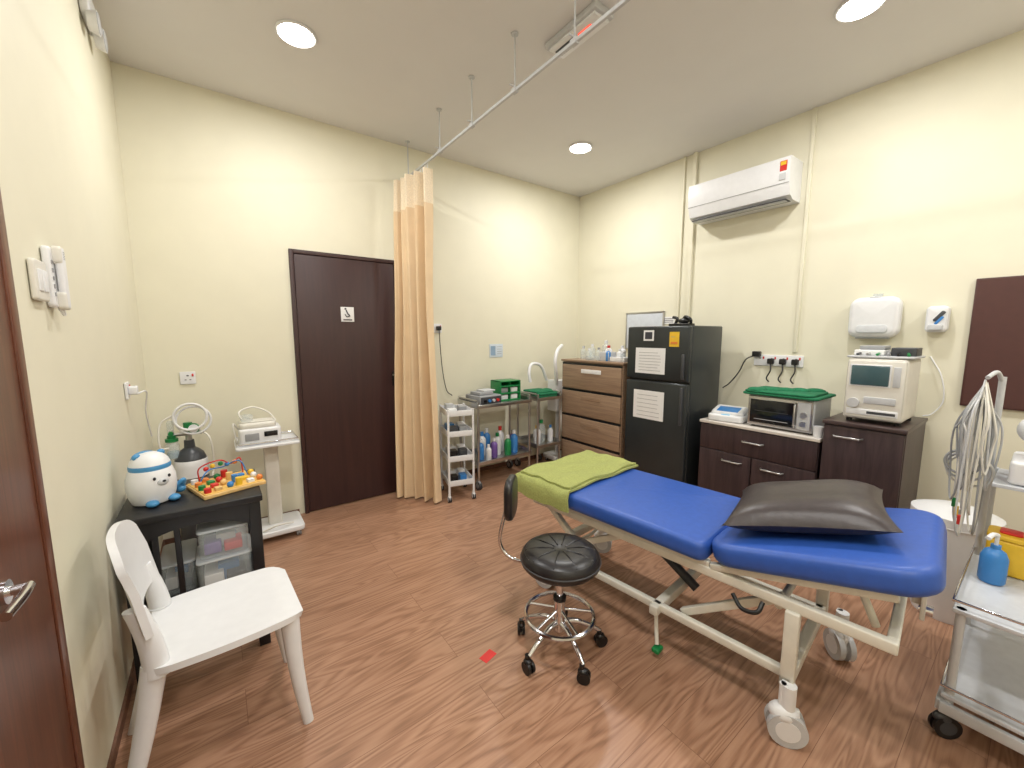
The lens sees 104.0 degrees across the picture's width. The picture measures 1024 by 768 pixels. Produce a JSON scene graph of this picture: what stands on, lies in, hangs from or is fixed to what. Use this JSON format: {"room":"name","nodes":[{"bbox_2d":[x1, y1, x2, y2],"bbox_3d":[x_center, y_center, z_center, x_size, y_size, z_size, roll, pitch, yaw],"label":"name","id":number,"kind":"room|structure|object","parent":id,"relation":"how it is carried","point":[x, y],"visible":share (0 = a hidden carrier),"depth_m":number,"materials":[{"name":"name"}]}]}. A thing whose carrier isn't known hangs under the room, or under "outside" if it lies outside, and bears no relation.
{"room":"examination room","nodes":[
{"label":"examination room","id":0,"kind":"room"},
{"bbox_2d":[0,0,162,767],"bbox_3d":[-1.017,-0.172,0.628,0.100,3.090,4.845,-5,9,-36],"label":"wall","id":1,"kind":"structure","parent":0,"point":[62,185],"depth_m":1.38,"materials":[{"name":"beige paint"}]},
{"bbox_2d":[26,257,49,301],"bbox_3d":[-1.297,-0.284,1.098,0.017,0.110,0.100,-5,9,-36],"label":"switch box","id":2,"kind":"object","parent":1,"relation":"attached to","point":[37,272],"visible":1,"depth_m":1.07,"materials":[{"name":"beige plastic"}]},
{"bbox_2d":[0,190,84,767],"bbox_3d":[-0.862,0.334,0.612,0.056,2.090,1.018,-5,9,-36],"label":"door","id":3,"kind":"structure","parent":1,"relation":"in","point":[39,726],"depth_m":0.90,"materials":[{"name":"brown wood"}]},
{"bbox_2d":[40,245,70,315],"bbox_3d":[-1.353,-0.306,1.191,0.038,0.204,0.076,-5,9,-36],"label":"phone","id":4,"kind":"object","parent":1,"relation":"attached to","point":[53,257],"visible":1,"depth_m":1.18,"materials":[{"name":"white plastic"}]},
{"bbox_2d":[78,0,107,52],"bbox_3d":[-1.985,-1.720,1.896,0.058,0.180,0.240,-5,9,-36],"label":"spotlight","id":5,"kind":"object","parent":1,"relation":"attached to","point":[91,17],"visible":1,"depth_m":1.84,"materials":[{"name":"white plastic"}]},
{"bbox_2d":[106,540,164,767],"bbox_3d":[-1.832,1.196,1.997,0.010,0.045,1.935,-5,9,-36],"label":"baseboard","id":6,"kind":"structure","parent":1,"relation":"attached to","point":[112,759],"depth_m":1.49,"materials":[{"name":"brown wood"}]},
{"bbox_2d":[124,382,151,436],"bbox_3d":[-2.014,0.149,2.176,0.074,0.345,0.306,-5,9,-36],"label":"power outlet","id":7,"kind":"object","parent":1,"relation":"attached to","point":[129,390],"visible":1,"depth_m":2.06,"materials":[{"name":"white plastic"}]},
{"bbox_2d":[110,61,579,539],"bbox_3d":[-0.834,-0.557,3.816,4.214,3.090,0.100,-5,9,-36],"label":"wall","id":8,"kind":"structure","parent":0,"point":[219,188],"depth_m":3.03,"materials":[{"name":"beige paint"}]},
{"bbox_2d":[179,371,195,384],"bbox_3d":[-2.236,-0.042,2.759,0.086,0.086,0.014,-5,9,-36],"label":"power outlet","id":9,"kind":"object","parent":8,"relation":"attached to","point":[185,377],"visible":1,"depth_m":2.76,"materials":[{"name":"white plastic"}]},
{"bbox_2d":[288,248,396,513],"bbox_3d":[-1.358,-0.012,3.409,0.845,2.105,0.029,-5,9,-36],"label":"door","id":10,"kind":"structure","parent":8,"relation":"in","point":[345,371],"depth_m":3.36,"materials":[{"name":"laminate"}]},
{"bbox_2d":[341,307,353,321],"bbox_3d":[-1.365,-0.578,3.321,0.104,0.120,0.010,-5,9,-36],"label":"door sign","id":11,"kind":"object","parent":10,"relation":"attached to","point":[347,313],"visible":1,"depth_m":3.32,"materials":[{"name":"paper"}]},
{"bbox_2d":[165,449,560,544],"bbox_3d":[-0.801,0.959,3.955,4.014,0.045,0.010,-5,9,-36],"label":"baseboard","id":12,"kind":"structure","parent":8,"relation":"attached to","point":[170,540],"depth_m":4.33,"materials":[{"name":"brown wood"}]},
{"bbox_2d":[434,324,451,394],"bbox_3d":[-0.666,-0.228,3.884,0.175,0.706,0.050,-5,9,-36],"label":"power outlet","id":13,"kind":"object","parent":8,"relation":"attached to","point":[437,327],"visible":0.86,"depth_m":3.84,"materials":[{"name":"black plastic"}]},
{"bbox_2d":[489,344,502,357],"bbox_3d":[-0.169,-0.355,4.268,0.170,0.140,0.004,-5,9,-36],"label":"notice","id":14,"kind":"object","parent":8,"relation":"attached to","point":[495,350],"visible":1,"depth_m":4.26,"materials":[{"name":"paper"}]},
{"bbox_2d":[92,0,1023,196],"bbox_3d":[0.637,-1.902,1.651,4.214,0.100,5.045,-5,9,-36],"label":"ceiling","id":15,"kind":"structure","parent":0,"point":[664,82],"depth_m":2.40,"materials":[{"name":"paint"}]},
{"bbox_2d":[275,19,316,48],"bbox_3d":[-1.179,-1.908,2.186,0.206,0.014,0.206,-5,9,-36],"label":"recessed light","id":16,"kind":"object","parent":15,"relation":"in","point":[294,33],"depth_m":2.17,"materials":[{"name":"white plastic"}]},
{"bbox_2d":[404,0,629,174],"bbox_3d":[0.488,-1.688,1.570,0.070,0.303,4.832,-5,9,-36],"label":"track","id":17,"kind":"object","parent":15,"relation":"attached to","point":[575,40],"visible":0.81,"depth_m":2.18,"materials":[{"name":"grey plastic"}]},
{"bbox_2d":[393,163,441,502],"bbox_3d":[-0.804,-0.369,3.435,0.436,2.768,0.237,3,7,21],"label":"privacy curtain","id":18,"kind":"object","parent":17,"relation":"hanging from","point":[418,473],"visible":1,"depth_m":3.39,"materials":[{"name":"beige fabric"}]},
{"bbox_2d":[545,0,613,58],"bbox_3d":[0.353,-1.885,2.153,0.140,0.053,0.380,-5,9,-36],"label":"exit light","id":19,"kind":"object","parent":15,"relation":"attached to","point":[595,10],"visible":0.63,"depth_m":2.10,"materials":[{"name":"grey plastic"}]},
{"bbox_2d":[569,142,591,153],"bbox_3d":[0.600,-2.068,3.505,0.206,0.014,0.206,-5,9,-36],"label":"recessed light","id":20,"kind":"object","parent":15,"relation":"in","point":[578,147],"depth_m":3.48,"materials":[{"name":"white plastic"}]},
{"bbox_2d":[834,0,885,21],"bbox_3d":[1.738,-1.885,1.995,0.206,0.014,0.206,-5,9,-36],"label":"recessed light","id":21,"kind":"object","parent":15,"relation":"in","point":[849,10],"depth_m":2.01,"materials":[{"name":"white plastic"}]},
{"bbox_2d":[115,457,1023,767],"bbox_3d":[0.637,1.265,2.034,4.214,0.100,5.045,-5,9,-36],"label":"floor","id":22,"kind":"structure","parent":0,"point":[401,599],"depth_m":1.73,"materials":[{"name":"laminate"}]},
{"bbox_2d":[157,403,214,552],"bbox_3d":[-2.132,0.624,2.659,0.280,1.023,0.183,-5,9,-36],"label":"cylinder","id":23,"kind":"object","parent":22,"relation":"on","point":[187,461],"visible":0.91,"depth_m":2.60,"materials":[{"name":"grey paint"}]},
{"bbox_2d":[114,469,270,685],"bbox_3d":[-1.460,0.862,1.892,0.487,0.735,0.450,-5,9,-36],"label":"side table","id":24,"kind":"object","parent":22,"relation":"on","point":[189,509],"visible":0.37,"depth_m":1.72,"materials":[{"name":"paint"}]},
{"bbox_2d":[124,449,185,507],"bbox_3d":[-1.542,0.400,1.730,0.201,0.221,0.192,-5,9,-36],"label":"bear nebulizer","id":25,"kind":"object","parent":24,"relation":"on","point":[150,480],"visible":1,"depth_m":1.68,"materials":[{"name":"white plastic"}]},
{"bbox_2d":[161,520,251,590],"bbox_3d":[-1.438,0.763,1.890,0.338,0.282,0.388,-5,9,-36],"label":"storage bins","id":26,"kind":"object","parent":24,"relation":"on","point":[220,553],"visible":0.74,"depth_m":1.81,"materials":[{"name":"plastic"}]},
{"bbox_2d":[186,457,265,499],"bbox_3d":[-1.364,0.427,1.908,0.240,0.123,0.254,5,8,35],"label":"toy","id":27,"kind":"object","parent":24,"relation":"on","point":[229,482],"visible":1,"depth_m":1.88,"materials":[{"name":"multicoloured wood"}]},
{"bbox_2d":[106,520,313,767],"bbox_3d":[-1.086,0.863,1.450,0.561,0.838,0.438,-5,9,-36],"label":"plastic chair","id":28,"kind":"object","parent":22,"relation":"on","point":[186,629],"visible":1,"depth_m":1.39,"materials":[{"name":"white plastic"}]},
{"bbox_2d":[234,430,304,538],"bbox_3d":[-1.750,0.742,2.896,0.380,0.731,0.320,-5,9,-36],"label":"trolley","id":29,"kind":"object","parent":22,"relation":"on","point":[277,523],"visible":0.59,"depth_m":2.88,"materials":[{"name":"white plastic"}]},
{"bbox_2d":[232,406,281,444],"bbox_3d":[-1.782,0.282,2.788,0.282,0.246,0.185,-5,9,-36],"label":"machine","id":30,"kind":"object","parent":29,"relation":"on","point":[259,429],"visible":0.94,"depth_m":2.74,"materials":[{"name":"white plastic"}]},
{"bbox_2d":[439,403,475,502],"bbox_3d":[-0.501,0.598,3.633,0.250,0.840,0.350,-3,7,-22],"label":"cart","id":31,"kind":"object","parent":22,"relation":"on","point":[452,477],"visible":0.99,"depth_m":3.53,"materials":[{"name":"plastic"}]},
{"bbox_2d":[479,649,496,662],"bbox_3d":[-0.109,1.239,1.823,0.044,0.001,0.070,5,9,38],"label":"tape","id":32,"kind":"object","parent":22,"relation":"on","point":[489,654],"visible":1,"depth_m":1.82,"materials":[{"name":"red plastic"}]},
{"bbox_2d":[458,393,531,489],"bbox_3d":[-0.169,0.537,4.055,0.657,0.859,0.420,-5,9,-36],"label":"trolley","id":33,"kind":"object","parent":22,"relation":"on","point":[522,451],"visible":0.49,"depth_m":3.94,"materials":[{"name":"grey metal"}]},
{"bbox_2d":[466,388,500,404],"bbox_3d":[-0.269,0.120,3.871,0.260,0.130,0.265,-6,9,-41],"label":"electronic device","id":34,"kind":"object","parent":33,"relation":"on","point":[485,396],"visible":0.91,"depth_m":3.80,"materials":[{"name":"grey plastic"}]},
{"bbox_2d":[480,426,517,459],"bbox_3d":[-0.150,0.577,4.050,0.550,0.260,0.287,-5,9,-36],"label":"bottles","id":35,"kind":"object","parent":33,"relation":"on","point":[489,449],"visible":0.93,"depth_m":4.00,"materials":[{"name":"white plastic"}]},
{"bbox_2d":[491,378,520,400],"bbox_3d":[-0.066,0.058,4.093,0.250,0.200,0.180,-5,9,-36],"label":"rack","id":36,"kind":"object","parent":33,"relation":"on","point":[509,389],"visible":0.81,"depth_m":4.04,"materials":[{"name":"plastic"}]},
{"bbox_2d":[514,388,561,465],"bbox_3d":[0.289,0.496,4.392,0.357,0.859,0.420,-5,9,-36],"label":"trolley","id":37,"kind":"object","parent":22,"relation":"on","point":[523,439],"visible":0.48,"depth_m":4.32,"materials":[{"name":"grey metal"}]},
{"bbox_2d":[523,388,557,397],"bbox_3d":[0.293,0.089,4.336,0.300,0.078,0.305,-5,9,-36],"label":"drape","id":38,"kind":"object","parent":37,"relation":"on","point":[545,392],"visible":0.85,"depth_m":4.24,"materials":[{"name":"fabric"}]},
{"bbox_2d":[533,419,552,443],"bbox_3d":[0.323,0.510,4.347,0.260,0.240,0.134,-5,9,-36],"label":"bottles","id":39,"kind":"object","parent":37,"relation":"on","point":[550,430],"visible":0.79,"depth_m":4.35,"materials":[{"name":"white plastic"}]},
{"bbox_2d":[527,344,563,459],"bbox_3d":[0.417,0.235,4.475,0.559,1.358,0.319,-5,9,-36],"label":"stand","id":40,"kind":"object","parent":22,"relation":"on","point":[554,384],"visible":0.67,"depth_m":4.50,"materials":[{"name":"white plastic"}]},
{"bbox_2d":[498,474,607,685],"bbox_3d":[0.202,0.836,1.831,0.422,0.800,0.497,-5,9,-36],"label":"stool","id":41,"kind":"object","parent":22,"relation":"on","point":[560,560],"visible":1,"depth_m":1.78,"materials":[{"name":"black leather"}]},
{"bbox_2d":[561,357,629,458],"bbox_3d":[1.019,0.342,4.247,0.615,1.200,0.820,-5,9,-36],"label":"dresser","id":42,"kind":"object","parent":22,"relation":"on","point":[593,390],"visible":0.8,"depth_m":4.00,"materials":[{"name":"brown wood"}]},
{"bbox_2d":[582,340,627,361],"bbox_3d":[0.979,-0.340,4.053,0.270,0.200,0.590,-5,9,-36],"label":"supplies","id":43,"kind":"object","parent":42,"relation":"on","point":[608,355],"visible":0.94,"depth_m":3.93,"materials":[{"name":"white plastic"}]},
{"bbox_2d":[624,325,721,485],"bbox_3d":[1.422,0.254,3.603,0.535,1.530,0.590,-5,9,-36],"label":"refrigerator","id":44,"kind":"object","parent":22,"relation":"on","point":[673,372],"visible":0.72,"depth_m":3.37,"materials":[{"name":"black metal"}]},
{"bbox_2d":[669,315,694,325],"bbox_3d":[1.425,-0.530,3.348,0.100,0.087,0.199,-5,9,-36],"label":"holder","id":45,"kind":"object","parent":44,"relation":"on","point":[686,320],"visible":0.98,"depth_m":3.31,"materials":[{"name":"black plastic"}]},
{"bbox_2d":[533,468,946,748],"bbox_3d":[0.868,0.827,1.984,0.743,0.782,1.697,-6,9,-43],"label":"couch","id":46,"kind":"object","parent":22,"relation":"on","point":[681,523],"visible":0.81,"depth_m":1.53,"materials":[{"name":"blue leather"}]},
{"bbox_2d":[515,450,637,512],"bbox_3d":[0.399,0.566,2.462,0.707,0.130,0.434,-6,9,-42],"label":"towel","id":47,"kind":"object","parent":46,"relation":"on","point":[551,483],"visible":0.99,"depth_m":2.33,"materials":[{"name":"fabric"}]},
{"bbox_2d":[722,479,903,534],"bbox_3d":[1.202,0.491,1.640,0.514,0.204,0.545,5,9,37],"label":"pillow","id":48,"kind":"object","parent":46,"relation":"on","point":[824,506],"visible":1,"depth_m":1.50,"materials":[{"name":"grey leather"}]},
{"bbox_2d":[698,412,823,497],"bbox_3d":[1.934,0.689,3.047,0.611,0.800,0.782,-5,9,-36],"label":"base cabinet","id":49,"kind":"object","parent":22,"relation":"on","point":[733,457],"visible":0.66,"depth_m":2.87,"materials":[{"name":"brown wood"}]},
{"bbox_2d":[708,404,747,423],"bbox_3d":[1.686,0.227,3.101,0.221,0.101,0.251,-7,10,-44],"label":"monitor","id":50,"kind":"object","parent":49,"relation":"on","point":[727,413],"visible":0.95,"depth_m":3.04,"materials":[{"name":"white plastic"}]},
{"bbox_2d":[747,394,831,434],"bbox_3d":[1.955,0.194,2.840,0.371,0.230,0.400,-5,9,-36],"label":"microwave oven","id":51,"kind":"object","parent":49,"relation":"on","point":[797,415],"visible":0.91,"depth_m":2.71,"materials":[{"name":"grey plastic"}]},
{"bbox_2d":[743,386,835,400],"bbox_3d":[1.956,0.051,2.830,0.380,0.053,0.460,-5,9,-36],"label":"cloth","id":52,"kind":"object","parent":51,"relation":"on","point":[810,394],"visible":1,"depth_m":2.74,"materials":[{"name":"green fabric"}]},
{"bbox_2d":[813,425,823,437],"bbox_3d":[1.969,0.307,2.572,0.056,0.070,0.056,-5,9,-36],"label":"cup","id":53,"kind":"object","parent":49,"relation":"on","point":[817,430],"visible":0.99,"depth_m":2.55,"materials":[{"name":"white plastic"}]},
{"bbox_2d":[819,412,927,508],"bbox_3d":[2.283,0.681,2.571,0.611,0.930,0.387,-5,9,-36],"label":"base cabinet","id":54,"kind":"object","parent":22,"relation":"on","point":[886,456],"visible":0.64,"depth_m":2.36,"materials":[{"name":"brown wood"}]},
{"bbox_2d":[843,358,920,426],"bbox_3d":[2.251,0.033,2.440,0.385,0.385,0.270,-5,9,-36],"label":"medical device","id":55,"kind":"object","parent":54,"relation":"on","point":[877,389],"visible":0.99,"depth_m":2.32,"materials":[{"name":"beige plastic"}]},
{"bbox_2d":[847,345,925,358],"bbox_3d":[2.256,-0.195,2.409,0.320,0.070,0.300,-5,9,-36],"label":"tray","id":56,"kind":"object","parent":55,"relation":"on","point":[865,351],"visible":1,"depth_m":2.35,"materials":[{"name":"grey plastic"}]},
{"bbox_2d":[909,499,1006,624],"bbox_3d":[2.281,0.916,2.087,0.332,0.580,0.332,-5,9,-36],"label":"waste bin","id":57,"kind":"object","parent":22,"relation":"on","point":[959,548],"visible":0.42,"depth_m":1.99,"materials":[{"name":"white plastic"}]},
{"bbox_2d":[928,370,1023,754],"bbox_3d":[1.960,0.630,1.421,0.739,1.308,0.500,-5,9,-36],"label":"trolley","id":58,"kind":"object","parent":22,"relation":"on","point":[983,674],"visible":0.98,"depth_m":1.46,"materials":[{"name":"grey plastic"}]},
{"bbox_2d":[943,379,1003,536],"bbox_3d":[1.902,0.311,1.672,0.191,0.664,0.155,-1,7,-9],"label":"cables","id":59,"kind":"object","parent":58,"relation":"attached to","point":[966,454],"visible":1,"depth_m":1.64,"materials":[{"name":"grey plastic"}]},
{"bbox_2d":[977,532,1008,585],"bbox_3d":[1.855,0.667,1.538,0.090,0.201,0.073,-5,9,-36],"label":"hand sanitizer bottle","id":60,"kind":"object","parent":58,"relation":"on","point":[993,564],"visible":1,"depth_m":1.53,"materials":[{"name":"blue plastic"}]},
{"bbox_2d":[985,525,1023,579],"bbox_3d":[2.008,0.675,1.616,0.124,0.168,0.124,-5,9,-36],"label":"sharps container","id":61,"kind":"object","parent":58,"relation":"on","point":[1011,541],"visible":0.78,"depth_m":1.57,"materials":[{"name":"yellow plastic"}]},
{"bbox_2d":[664,317,674,323],"bbox_3d":[1.547,-0.630,3.959,0.004,0.070,0.140,-5,9,-36],"label":"wall label","id":62,"kind":"object","parent":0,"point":[668,320],"visible":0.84,"depth_m":3.95,"materials":[{"name":"paper"}]},
{"bbox_2d":[577,29,1023,531],"bbox_3d":[2.291,-0.466,3.058,0.100,3.090,4.845,-5,9,-36],"label":"wall","id":63,"kind":"structure","parent":0,"point":[917,194],"depth_m":2.77,"materials":[{"name":"beige paint"}]},
{"bbox_2d":[625,311,664,348],"bbox_3d":[1.381,-0.556,4.182,0.018,0.390,0.460,-5,9,-36],"label":"whiteboard","id":64,"kind":"object","parent":63,"relation":"attached to","point":[652,318],"visible":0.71,"depth_m":4.18,"materials":[{"name":"metal"}]},
{"bbox_2d":[676,156,686,322],"bbox_3d":[1.601,-1.210,3.804,0.019,1.789,0.020,-5,9,-36],"label":"trim","id":65,"kind":"structure","parent":63,"relation":"attached to","point":[685,157],"depth_m":3.77,"materials":[{"name":"beige paint"}]},
{"bbox_2d":[685,152,698,316],"bbox_3d":[1.661,-1.274,3.706,0.029,1.639,0.035,-5,9,-36],"label":"trim","id":66,"kind":"structure","parent":63,"relation":"attached to","point":[696,154],"depth_m":3.70,"materials":[{"name":"beige paint"}]},
{"bbox_2d":[688,155,802,224],"bbox_3d":[1.851,-1.539,3.242,0.231,0.306,0.770,-5,9,-36],"label":"air conditioner","id":67,"kind":"object","parent":63,"relation":"attached to","point":[774,184],"visible":1,"depth_m":3.12,"materials":[{"name":"white plastic"}]},
{"bbox_2d":[722,351,803,387],"bbox_3d":[2.044,-0.104,3.279,0.095,0.326,0.556,-6,9,-42],"label":"outlets","id":68,"kind":"object","parent":63,"relation":"attached to","point":[764,360],"visible":1,"depth_m":3.21,"materials":[{"name":"white plastic"}]},
{"bbox_2d":[793,107,817,351],"bbox_3d":[2.199,-1.123,3.004,0.015,1.769,0.025,-5,9,-36],"label":"trim","id":69,"kind":"structure","parent":63,"relation":"attached to","point":[815,110],"depth_m":2.99,"materials":[{"name":"beige paint"}]},
{"bbox_2d":[848,296,902,338],"bbox_3d":[2.434,-0.456,2.686,0.106,0.300,0.264,-5,9,-36],"label":"paper towel dispenser","id":70,"kind":"object","parent":63,"relation":"attached to","point":[873,317],"visible":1,"depth_m":2.65,"materials":[{"name":"white plastic"}]},
{"bbox_2d":[922,356,944,415],"bbox_3d":[2.658,0.019,2.510,0.023,0.386,0.088,-5,9,-36],"label":"cable","id":71,"kind":"object","parent":63,"relation":"attached to","point":[930,356],"visible":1,"depth_m":2.49,"materials":[{"name":"white plastic"}]},
{"bbox_2d":[924,306,950,331],"bbox_3d":[2.614,-0.398,2.458,0.095,0.160,0.098,-5,9,-36],"label":"soap dispenser","id":72,"kind":"object","parent":63,"relation":"attached to","point":[937,317],"visible":1,"depth_m":2.43,"materials":[{"name":"white plastic"}]},
{"bbox_2d":[960,275,1023,410],"bbox_3d":[2.965,-0.204,2.060,0.020,0.750,0.820,-5,9,-36],"label":"board","id":73,"kind":"object","parent":63,"relation":"attached to","point":[996,333],"visible":1,"depth_m":2.29,"materials":[{"name":"brown wood"}]},
{"bbox_2d":[1007,420,1023,485],"bbox_3d":[2.113,0.264,1.507,0.260,0.260,0.280,-5,9,-36],"label":"machine","id":74,"kind":"object","parent":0,"point":[1016,468],"depth_m":1.55,"materials":[{"name":"white plastic"}]}
]}

